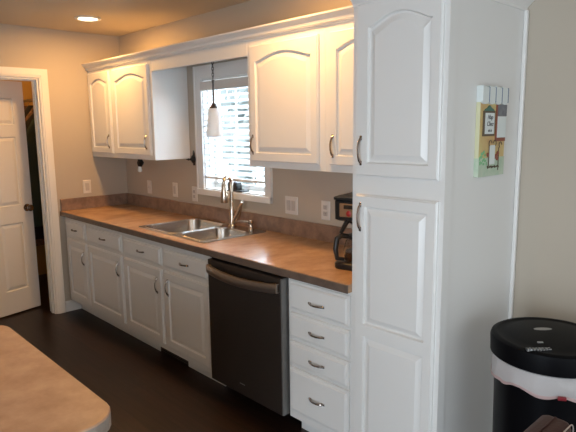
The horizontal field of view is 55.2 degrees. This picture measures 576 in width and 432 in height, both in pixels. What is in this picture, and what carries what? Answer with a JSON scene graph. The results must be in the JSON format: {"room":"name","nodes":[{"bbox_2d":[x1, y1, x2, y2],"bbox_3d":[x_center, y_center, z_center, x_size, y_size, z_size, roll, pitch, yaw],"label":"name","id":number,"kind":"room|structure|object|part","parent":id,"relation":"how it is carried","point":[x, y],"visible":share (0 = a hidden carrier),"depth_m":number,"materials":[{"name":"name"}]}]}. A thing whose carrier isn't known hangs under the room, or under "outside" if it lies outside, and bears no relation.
{"room":"kitchen","nodes":[
{"label":"kitchen","id":0,"kind":"room"},
{"bbox_2d":[3,80,46,274],"bbox_3d":[-4.216,-0.331,4.828,4.740,2.451,0.100,-9,12,-43],"label":"wall","id":1,"kind":"structure","parent":0,"point":[26,85],"depth_m":6.21,"materials":[{"name":"brown paint"}]},
{"bbox_2d":[0,24,127,307],"bbox_3d":[-3.192,-0.172,3.758,4.740,2.451,0.120,-9,12,-43],"label":"wall","id":2,"kind":"structure","parent":0,"point":[62,53],"depth_m":4.82,"materials":[{"name":"beige paint"}]},
{"bbox_2d":[0,80,40,317],"bbox_3d":[-2.510,-0.119,4.655,0.176,2.022,0.739,5,11,31],"label":"door","id":3,"kind":"structure","parent":2,"relation":"in","point":[19,279],"depth_m":4.83,"materials":[{"name":"white paint"}]},
{"bbox_3d":[-2.302,-0.074,4.904,0.070,0.066,0.066,5,11,31],"label":"knob","id":4,"kind":"part","parent":3,"relation":"part of","materials":[{"name":"brown metal"}]},
{"bbox_2d":[0,66,65,313],"bbox_3d":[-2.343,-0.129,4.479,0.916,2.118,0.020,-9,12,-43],"label":"trim","id":5,"kind":"structure","parent":2,"relation":"attached to","point":[41,74],"depth_m":4.72,"materials":[{"name":"white paint"}]},
{"bbox_2d":[65,300,81,311],"bbox_3d":[-1.947,0.807,5.001,0.140,0.095,0.014,-9,12,-43],"label":"baseboard","id":6,"kind":"structure","parent":2,"relation":"attached to","point":[71,305],"depth_m":4.99,"materials":[{"name":"white paint"}]},
{"bbox_2d":[83,180,90,192],"bbox_3d":[-1.811,-0.264,4.974,0.072,0.118,0.010,-9,12,-43],"label":"light switch","id":7,"kind":"object","parent":2,"relation":"attached to","point":[86,183],"visible":1,"depth_m":4.97,"materials":[{"name":"grey plastic"}]},
{"bbox_2d":[0,0,250,36],"bbox_3d":[-1.262,-1.130,1.523,4.740,0.100,8.740,-9,12,-43],"label":"ceiling","id":8,"kind":"structure","parent":0,"point":[118,17],"depth_m":3.99,"materials":[{"name":"beige paint"}]},
{"bbox_2d":[74,16,100,21],"bbox_3d":[-1.520,-1.496,4.187,0.192,0.010,0.192,-9,12,-43],"label":"recessed light","id":9,"kind":"object","parent":8,"relation":"in","point":[80,18],"visible":1,"depth_m":4.18,"materials":[{"name":"white glass"}]},
{"bbox_2d":[0,274,308,431],"bbox_3d":[-1.232,1.389,1.925,4.740,0.100,8.740,-9,12,-43],"label":"floor","id":10,"kind":"structure","parent":0,"point":[145,388],"depth_m":3.59,"materials":[{"name":"brown wood"}]},
{"bbox_2d":[65,217,102,319],"bbox_3d":[-1.604,0.415,4.962,0.652,0.874,0.451,-9,12,-43],"label":"base cabinet","id":11,"kind":"object","parent":10,"relation":"on","point":[76,231],"visible":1,"depth_m":4.73,"materials":[{"name":"white paint"}]},
{"bbox_3d":[-1.816,0.121,4.708,0.019,0.138,0.388,-9,12,-43],"label":"drawer","id":12,"kind":"part","parent":11,"relation":"part of","materials":[{"name":"white paint"}]},
{"bbox_3d":[-1.806,0.475,4.759,0.019,0.528,0.396,-9,12,-43],"label":"door","id":13,"kind":"part","parent":11,"relation":"part of","materials":[{"name":"white paint"}]},
{"bbox_2d":[87,223,139,339],"bbox_3d":[-1.230,0.472,4.571,0.652,0.874,0.634,-9,12,-43],"label":"base cabinet","id":14,"kind":"object","parent":10,"relation":"on","point":[106,255],"visible":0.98,"depth_m":4.33,"materials":[{"name":"white paint"}]},
{"bbox_3d":[-1.447,0.180,4.323,0.019,0.135,0.590,-9,12,-43],"label":"drawer","id":15,"kind":"part","parent":14,"relation":"part of","materials":[{"name":"white paint"}]},
{"bbox_3d":[-1.442,0.531,4.379,0.019,0.528,0.590,-9,12,-43],"label":"door","id":16,"kind":"part","parent":14,"relation":"part of","materials":[{"name":"white paint"}]},
{"bbox_2d":[123,233,225,385],"bbox_3d":[-0.634,0.565,3.948,0.652,0.874,1.099,-9,12,-43],"label":"base cabinet","id":17,"kind":"object","parent":10,"relation":"on","point":[167,287],"visible":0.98,"depth_m":3.68,"materials":[{"name":"white paint"}]},
{"bbox_3d":[-1.033,0.248,3.891,0.019,0.128,0.525,-9,12,-43],"label":"drawer","id":18,"kind":"part","parent":17,"relation":"part of","materials":[{"name":"white paint"}]},
{"bbox_3d":[-1.029,0.595,3.947,0.019,0.528,0.525,-9,12,-43],"label":"door","id":19,"kind":"part","parent":17,"relation":"part of","materials":[{"name":"white paint"}]},
{"bbox_2d":[161,347,188,365],"bbox_3d":[-0.803,0.974,3.920,0.016,0.080,0.364,-9,12,-43],"label":"vent","id":20,"kind":"object","parent":17,"relation":"attached to","point":[177,357],"visible":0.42,"depth_m":3.92,"materials":[{"name":"black"}]},
{"bbox_3d":[-0.651,0.307,3.492,0.019,0.128,0.512,-9,12,-43],"label":"drawer","id":21,"kind":"part","parent":17,"relation":"part of","materials":[{"name":"white paint"}]},
{"bbox_3d":[-0.647,0.654,3.548,0.019,0.528,0.512,-9,12,-43],"label":"door","id":22,"kind":"part","parent":17,"relation":"part of","materials":[{"name":"white paint"}]},
{"bbox_2d":[60,193,351,293],"bbox_3d":[-0.631,0.064,3.860,0.651,0.146,3.298,-9,12,-43],"label":"countertop","id":23,"kind":"structure","parent":17,"relation":"on","point":[299,250],"depth_m":3.53,"materials":[{"name":"brown laminate"}]},
{"bbox_2d":[139,218,265,242],"bbox_3d":[-0.614,0.177,3.884,0.525,0.184,0.838,-9,12,-43],"label":"sink","id":24,"kind":"object","parent":23,"relation":"in","point":[200,230],"visible":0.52,"depth_m":3.88,"materials":[{"name":"silver metal"}]},
{"bbox_2d":[146,219,223,232],"bbox_3d":[-0.744,0.159,4.008,0.474,0.184,0.436,-9,12,-43],"label":"basin","id":25,"kind":"object","parent":24,"relation":"in","point":[187,225],"depth_m":4.17,"materials":[{"name":"silver metal"}]},
{"bbox_2d":[181,228,247,240],"bbox_3d":[-0.487,0.206,3.688,0.395,0.184,0.334,-9,12,-43],"label":"basin","id":26,"kind":"object","parent":24,"relation":"in","point":[211,234],"depth_m":3.81,"materials":[{"name":"silver metal"}]},
{"bbox_2d":[237,220,253,229],"bbox_3d":[-0.294,0.062,3.798,0.117,0.070,0.040,0,9,2],"label":"soap dispenser","id":27,"kind":"object","parent":24,"relation":"on","point":[250,222],"visible":1,"depth_m":3.79,"materials":[{"name":"silver metal"}]},
{"bbox_2d":[221,175,242,226],"bbox_3d":[-0.402,-0.101,3.857,0.140,0.374,0.138,-9,12,-43],"label":"faucet","id":28,"kind":"object","parent":23,"relation":"on","point":[234,217],"visible":1,"depth_m":3.88,"materials":[{"name":"silver metal"}]},
{"bbox_3d":[-0.422,-0.172,3.864,0.027,0.234,0.113,4,10,29],"label":"spout","id":29,"kind":"part","parent":28,"relation":"part of","materials":[{"name":"silver metal"}]},
{"bbox_3d":[-0.358,-0.021,3.890,0.044,0.171,0.108,-9,12,-43],"label":"lever","id":30,"kind":"part","parent":28,"relation":"part of","materials":[{"name":"silver metal"}]},
{"bbox_2d":[334,192,352,270],"bbox_3d":[0.372,0.071,2.780,0.208,0.366,0.260,5,11,32],"label":"coffee maker","id":31,"kind":"object","parent":23,"relation":"on","point":[343,202],"visible":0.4,"depth_m":2.69,"materials":[{"name":"black plastic"}]},
{"bbox_2d":[333,233,351,261],"bbox_3d":[0.334,0.152,2.756,0.173,0.144,0.162,5,11,32],"label":"coffee carafe","id":32,"kind":"object","parent":31,"relation":"on","point":[347,249],"visible":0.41,"depth_m":2.73,"materials":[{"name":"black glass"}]},
{"bbox_3d":[0.372,-0.100,2.755,0.208,0.020,0.254,5,11,32],"label":"lid","id":33,"kind":"part","parent":31,"relation":"part of","materials":[{"name":"black plastic"}]},
{"bbox_2d":[339,220,351,233],"bbox_3d":[0.346,0.046,2.734,0.141,0.074,0.142,5,11,32],"label":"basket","id":34,"kind":"object","parent":31,"relation":"on","point":[346,222],"depth_m":2.70,"materials":[{"name":"black plastic"}]},
{"bbox_3d":[0.309,-0.025,2.660,0.134,0.066,0.007,5,11,32],"label":"control panel","id":35,"kind":"part","parent":31,"relation":"part of","materials":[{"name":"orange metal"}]},
{"bbox_2d":[206,257,289,415],"bbox_3d":[-0.043,0.666,3.288,0.698,0.868,0.676,-9,12,-43],"label":"dishwasher","id":36,"kind":"object","parent":10,"relation":"on","point":[249,307],"visible":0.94,"depth_m":3.02,"materials":[{"name":"black metal"}]},
{"bbox_3d":[-0.275,0.346,3.007,0.056,0.062,0.614,-9,12,-43],"label":"handle","id":37,"kind":"part","parent":36,"relation":"part of","materials":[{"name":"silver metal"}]},
{"bbox_2d":[289,278,351,431],"bbox_3d":[0.360,0.719,2.909,0.652,0.874,0.427,-9,12,-43],"label":"base cabinet","id":38,"kind":"object","parent":10,"relation":"on","point":[320,318],"visible":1,"depth_m":2.68,"materials":[{"name":"white paint"}]},
{"bbox_3d":[0.132,0.729,2.695,0.029,0.012,0.108,-9,12,-43],"label":"handle","id":39,"kind":"part","parent":38,"relation":"part of","materials":[{"name":"silver metal"}]},
{"bbox_3d":[0.130,0.582,2.672,0.029,0.012,0.108,-9,12,-43],"label":"handle","id":40,"kind":"part","parent":38,"relation":"part of","materials":[{"name":"silver metal"}]},
{"bbox_3d":[0.128,0.431,2.648,0.029,0.012,0.108,-9,12,-43],"label":"handle","id":41,"kind":"part","parent":38,"relation":"part of","materials":[{"name":"silver metal"}]},
{"bbox_3d":[0.134,0.922,2.726,0.029,0.012,0.108,-9,12,-43],"label":"handle","id":42,"kind":"part","parent":38,"relation":"part of","materials":[{"name":"silver metal"}]},
{"bbox_3d":[0.149,0.919,2.740,0.019,0.242,0.400,-9,12,-43],"label":"drawer","id":43,"kind":"part","parent":38,"relation":"part of","materials":[{"name":"white paint"}]},
{"bbox_3d":[0.146,0.722,2.708,0.019,0.132,0.400,-9,12,-43],"label":"drawer","id":44,"kind":"part","parent":38,"relation":"part of","materials":[{"name":"white paint"}]},
{"bbox_3d":[0.145,0.575,2.685,0.019,0.138,0.400,-9,12,-43],"label":"drawer","id":45,"kind":"part","parent":38,"relation":"part of","materials":[{"name":"white paint"}]},
{"bbox_3d":[0.143,0.418,2.660,0.019,0.152,0.400,-9,12,-43],"label":"drawer","id":46,"kind":"part","parent":38,"relation":"part of","materials":[{"name":"white paint"}]},
{"bbox_2d":[350,0,534,431],"bbox_3d":[0.663,0.067,2.450,0.682,2.300,0.505,-9,12,-43],"label":"pantry cabinet","id":47,"kind":"object","parent":10,"relation":"on","point":[434,243],"visible":1,"depth_m":2.25,"materials":[{"name":"white paint"}]},
{"bbox_3d":[0.303,0.005,2.366,0.029,0.125,0.012,-9,12,-43],"label":"handle","id":48,"kind":"part","parent":47,"relation":"part of","materials":[{"name":"silver metal"}]},
{"bbox_3d":[0.300,-0.275,2.322,0.029,0.125,0.012,-9,12,-43],"label":"handle","id":49,"kind":"part","parent":47,"relation":"part of","materials":[{"name":"silver metal"}]},
{"bbox_3d":[0.441,0.505,2.335,0.019,1.175,0.402,-9,12,-43],"label":"door","id":50,"kind":"part","parent":47,"relation":"part of","materials":[{"name":"white paint"}]},
{"bbox_3d":[0.428,-0.499,2.175,0.019,0.700,0.402,-9,12,-43],"label":"door","id":51,"kind":"part","parent":47,"relation":"part of","materials":[{"name":"white paint"}]},
{"bbox_3d":[0.651,-0.908,2.294,0.682,0.078,0.505,-9,12,-43],"label":"crown molding","id":52,"kind":"part","parent":47,"relation":"part of","materials":[{"name":"white paint"}]},
{"bbox_2d":[473,85,508,177],"bbox_3d":[0.837,-0.347,2.266,0.220,0.362,0.029,-9,12,-43],"label":"wall plaque","id":53,"kind":"object","parent":47,"relation":"attached to","point":[491,107],"visible":1,"depth_m":2.24,"materials":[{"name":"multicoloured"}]},
{"bbox_2d":[498,105,506,115],"bbox_3d":[0.893,-0.440,2.295,0.076,0.047,0.002,-9,12,-43],"label":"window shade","id":54,"kind":"object","parent":53,"relation":"hanging from","point":[502,109],"depth_m":2.29,"materials":[{"name":"grey paint"}]},
{"bbox_3d":[1.043,0.148,2.545,0.019,2.100,0.018,-9,12,-43],"label":"corner trim","id":55,"kind":"part","parent":47,"relation":"part of","materials":[{"name":"white paint"}]},
{"bbox_2d":[490,317,575,431],"bbox_3d":[0.985,0.851,2.120,0.423,0.845,0.423,-9,12,-43],"label":"trash can","id":56,"kind":"object","parent":10,"relation":"on","point":[537,345],"visible":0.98,"depth_m":1.98,"materials":[{"name":"black plastic"}]},
{"bbox_3d":[0.980,0.476,2.061,0.423,0.086,0.423,-9,12,-43],"label":"lid","id":57,"kind":"part","parent":56,"relation":"part of","materials":[{"name":"black plastic"}]},
{"bbox_2d":[491,353,575,402],"bbox_3d":[0.982,0.566,2.074,0.408,0.093,0.410,-9,12,-43],"label":"trash bag","id":58,"kind":"object","parent":56,"relation":"in","point":[536,385],"visible":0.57,"depth_m":1.92,"materials":[{"name":"grey plastic"}]},
{"bbox_2d":[524,415,573,431],"bbox_3d":[0.643,0.983,1.116,0.463,0.911,0.490,-9,12,-43],"label":"dining chair","id":59,"kind":"object","parent":10,"relation":"on","point":[545,423],"visible":1,"depth_m":1.31,"materials":[{"name":"brown wood"}]},
{"bbox_3d":[-1.387,0.994,1.318,1.485,0.874,0.616,-9,12,-43],"label":"cabinet","id":60,"kind":"object","parent":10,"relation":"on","visible":0},
{"bbox_2d":[0,325,110,431],"bbox_3d":[-1.313,0.554,1.170,1.595,0.040,0.956,-9,12,-43],"label":"countertop","id":61,"kind":"structure","parent":60,"relation":"on","point":[37,394],"depth_m":1.46,"materials":[{"name":"beige laminate"}]},
{"bbox_2d":[119,0,575,322],"bbox_3d":[0.925,-0.062,2.757,0.140,2.451,7.000,-9,12,-43],"label":"wall","id":62,"kind":"structure","parent":0,"point":[545,267],"depth_m":2.48,"materials":[{"name":"beige paint"}]},
{"bbox_2d":[87,67,115,157],"bbox_3d":[-1.513,-0.902,4.857,0.355,0.750,0.446,-9,12,-43],"label":"upper cabinet","id":63,"kind":"object","parent":62,"relation":"attached to","point":[99,80],"visible":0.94,"depth_m":4.73,"materials":[{"name":"white paint"}]},
{"bbox_2d":[81,5,353,70],"bbox_3d":[-0.541,-1.145,3.767,0.364,0.056,3.298,-9,12,-43],"label":"crown molding","id":64,"kind":"structure","parent":63,"relation":"attached to","point":[343,14],"depth_m":3.28,"materials":[{"name":"white paint"}]},
{"bbox_2d":[147,180,151,193],"bbox_3d":[-1.242,-0.260,4.934,0.012,0.118,0.072,-9,12,-43],"label":"light switch","id":65,"kind":"object","parent":62,"relation":"attached to","point":[149,182],"visible":1,"depth_m":4.93,"materials":[{"name":"grey plastic"}]},
{"bbox_2d":[111,59,189,159],"bbox_3d":[-1.137,-0.844,4.464,0.355,0.750,0.646,-9,12,-43],"label":"upper cabinet","id":66,"kind":"object","parent":62,"relation":"attached to","point":[150,108],"visible":1,"depth_m":4.28,"materials":[{"name":"white paint"}]},
{"bbox_3d":[-1.245,-0.831,4.370,0.019,0.684,0.580,-9,12,-43],"label":"door","id":67,"kind":"part","parent":66,"relation":"part of","materials":[{"name":"white paint"}]},
{"bbox_2d":[137,159,143,171],"bbox_3d":[-1.199,-0.411,4.485,0.056,0.110,0.061,-2,9,-7],"label":"clip","id":68,"kind":"object","parent":66,"relation":"hanging from","point":[140,162],"visible":0.9,"depth_m":4.47,"materials":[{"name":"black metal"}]},
{"bbox_2d":[151,41,246,70],"bbox_3d":[-0.623,-1.060,3.690,0.018,0.091,1.122,-9,12,-43],"label":"valance board","id":69,"kind":"object","parent":66,"relation":"attached to","point":[239,49],"visible":0.9,"depth_m":3.62,"materials":[{"name":"white paint"}]},
{"bbox_2d":[172,183,177,196],"bbox_3d":[-0.950,-0.220,4.629,0.010,0.118,0.072,-9,12,-43],"label":"light switch","id":70,"kind":"object","parent":62,"relation":"attached to","point":[175,186],"visible":1,"depth_m":4.62,"materials":[{"name":"grey plastic"}]},
{"bbox_2d":[186,150,195,164],"bbox_3d":[-0.765,-0.458,4.352,0.064,0.119,0.068,-9,12,-43],"label":"wall bracket","id":71,"kind":"object","parent":62,"relation":"attached to","point":[192,159],"visible":1,"depth_m":4.35,"materials":[{"name":"black metal"}]},
{"bbox_2d":[192,186,197,201],"bbox_3d":[-0.750,-0.177,4.423,0.009,0.118,0.072,-9,12,-43],"label":"wall outlet","id":72,"kind":"object","parent":62,"relation":"attached to","point":[194,189],"visible":1,"depth_m":4.42,"materials":[{"name":"grey plastic"}]},
{"bbox_2d":[192,59,272,203],"bbox_3d":[-0.370,-0.618,4.025,0.158,0.976,0.873,-9,12,-43],"label":"window","id":73,"kind":"structure","parent":62,"relation":"in","point":[239,68],"depth_m":4.16,"materials":[{"name":"white paint"}]},
{"bbox_3d":[-0.315,-0.795,4.035,0.022,0.395,0.718,-9,12,-43],"label":"sash","id":74,"kind":"part","parent":73,"relation":"part of","materials":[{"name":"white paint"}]},
{"bbox_2d":[200,76,264,183],"bbox_3d":[-0.400,-0.617,3.980,0.076,0.728,0.706,-9,12,-43],"label":"window blind","id":75,"kind":"object","parent":73,"relation":"attached to","point":[239,82],"visible":0.64,"depth_m":3.99,"materials":[{"name":"grey plastic"}]},
{"bbox_3d":[-0.388,-0.268,4.044,0.048,0.018,0.702,-9,12,-43],"label":"rail","id":76,"kind":"part","parent":75,"relation":"part of","materials":[{"name":"grey plastic"}]},
{"bbox_3d":[-0.315,-0.794,4.035,0.003,0.353,0.658,-9,12,-43],"label":"pane","id":77,"kind":"part","parent":73,"relation":"part of","materials":[{"name":"clear glass"}]},
{"bbox_3d":[-0.381,-0.159,4.082,0.111,0.052,0.873,-9,12,-43],"label":"sill","id":78,"kind":"part","parent":73,"relation":"part of","materials":[{"name":"white paint"}]},
{"bbox_2d":[227,181,248,191],"bbox_3d":[-0.372,-0.217,4.067,0.070,0.066,0.187,-9,12,-43],"label":"sponge holder","id":79,"kind":"object","parent":73,"relation":"on","point":[237,186],"visible":0.78,"depth_m":4.05,"materials":[{"name":"black plastic"}]},
{"bbox_2d":[228,181,241,189],"bbox_3d":[-0.394,-0.221,4.091,0.052,0.066,0.107,-9,12,-43],"label":"cup","id":80,"kind":"object","parent":79,"relation":"on","point":[236,185],"depth_m":4.05,"materials":[{"name":"black plastic"}]},
{"bbox_2d":[227,189,248,191],"bbox_3d":[-0.372,-0.189,4.071,0.070,0.010,0.187,-9,12,-43],"label":"tray","id":81,"kind":"object","parent":79,"relation":"on","point":[236,190],"depth_m":4.02,"materials":[{"name":"white plastic"}]},
{"bbox_3d":[-0.327,-0.415,4.079,0.022,0.449,0.718,-9,12,-43],"label":"sash","id":82,"kind":"part","parent":73,"relation":"part of","materials":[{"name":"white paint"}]},
{"bbox_3d":[-0.327,-0.417,4.079,0.003,0.405,0.658,-9,12,-43],"label":"pane","id":83,"kind":"part","parent":73,"relation":"part of","materials":[{"name":"clear glass"}]},
{"bbox_2d":[127,193,351,244],"bbox_3d":[-0.402,0.007,4.071,0.018,0.104,3.297,-9,12,-43],"label":"backsplash","id":84,"kind":"structure","parent":62,"relation":"attached to","point":[322,232],"depth_m":3.90,"materials":[{"name":"brown stone"}]},
{"bbox_2d":[247,26,324,171],"bbox_3d":[0.075,-0.656,3.196,0.355,0.750,0.629,-9,12,-43],"label":"upper cabinet","id":85,"kind":"object","parent":62,"relation":"attached to","point":[286,71],"visible":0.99,"depth_m":3.06,"materials":[{"name":"white paint"}]},
{"bbox_3d":[-0.217,-0.429,3.308,0.029,0.120,0.012,-9,12,-43],"label":"handle","id":86,"kind":"part","parent":85,"relation":"part of","materials":[{"name":"silver metal"}]},
{"bbox_2d":[285,196,297,214],"bbox_3d":[0.021,-0.069,3.614,0.010,0.118,0.118,-9,12,-43],"label":"light switch","id":87,"kind":"object","parent":62,"relation":"attached to","point":[291,203],"visible":1,"depth_m":3.61,"materials":[{"name":"grey plastic"}]},
{"bbox_2d":[321,200,329,220],"bbox_3d":[0.231,-0.034,3.396,0.009,0.118,0.072,-9,12,-43],"label":"wall outlet","id":88,"kind":"object","parent":62,"relation":"attached to","point":[325,205],"visible":1,"depth_m":3.39,"materials":[{"name":"grey plastic"}]},
{"bbox_2d":[325,20,353,172],"bbox_3d":[0.445,-0.599,2.809,0.355,0.750,0.447,-9,12,-43],"label":"upper cabinet","id":89,"kind":"object","parent":62,"relation":"attached to","point":[339,37],"visible":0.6,"depth_m":2.79,"materials":[{"name":"white paint"}]},
{"bbox_3d":[0.224,-0.360,2.847,0.029,0.120,0.012,-9,12,-43],"label":"handle","id":90,"kind":"part","parent":89,"relation":"part of","materials":[{"name":"silver metal"}]},
{"bbox_3d":[-2.404,-1.150,5.416,0.030,0.030,1.369,-9,12,-43],"label":"closet rod","id":91,"kind":"object","parent":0,"visible":0},
{"bbox_2d":[24,105,32,116],"bbox_3d":[-2.564,-0.492,5.701,0.696,1.424,0.120,-9,12,-43],"label":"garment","id":92,"kind":"object","parent":91,"relation":"hanging from","point":[27,110],"visible":0.06,"depth_m":5.54,"materials":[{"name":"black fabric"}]},
{"bbox_2d":[26,118,42,226],"bbox_3d":[-2.216,-0.536,5.320,0.673,1.224,0.114,-9,12,-43],"label":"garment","id":93,"kind":"object","parent":91,"relation":"hanging from","point":[30,132],"visible":0.05,"depth_m":5.15,"materials":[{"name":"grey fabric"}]},
{"bbox_2d":[25,113,43,238],"bbox_3d":[-2.332,-0.481,5.454,0.696,1.374,0.116,-9,12,-43],"label":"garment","id":94,"kind":"object","parent":91,"relation":"hanging from","point":[39,231],"visible":0.04,"depth_m":5.38,"materials":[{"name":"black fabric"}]},
{"bbox_2d":[25,108,44,245],"bbox_3d":[-2.455,-0.450,5.591,0.650,1.474,0.114,-9,12,-43],"label":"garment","id":95,"kind":"object","parent":91,"relation":"hanging from","point":[39,242],"visible":0.02,"depth_m":5.56,"materials":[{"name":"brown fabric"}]},
{"bbox_3d":[-0.515,-1.113,3.786,0.279,0.016,1.122,-9,12,-43],"label":"shelf","id":96,"kind":"object","parent":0,"visible":0},
{"bbox_2d":[206,62,222,136],"bbox_3d":[-0.516,-0.830,3.815,0.116,0.561,0.116,-9,12,-43],"label":"pendant lamp","id":97,"kind":"object","parent":96,"relation":"hanging from","point":[214,125],"visible":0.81,"depth_m":3.80,"materials":[{"name":"white glass"}]},
{"bbox_3d":[-0.518,-1.022,3.785,0.015,0.173,0.015,-5,10,-26],"label":"chain","id":98,"kind":"part","parent":97,"relation":"part of","materials":[{"name":"brown metal"}]},
{"bbox_3d":[-0.516,-0.861,3.810,0.021,0.166,0.022,-9,12,-43],"label":"rod","id":99,"kind":"part","parent":97,"relation":"part of","materials":[{"name":"brown metal"}]},
{"bbox_3d":[-0.513,-0.651,3.844,0.116,0.199,0.116,-9,12,-43],"label":"lamp shade","id":100,"kind":"part","parent":97,"relation":"part of","materials":[{"name":"white glass"}]}
]}

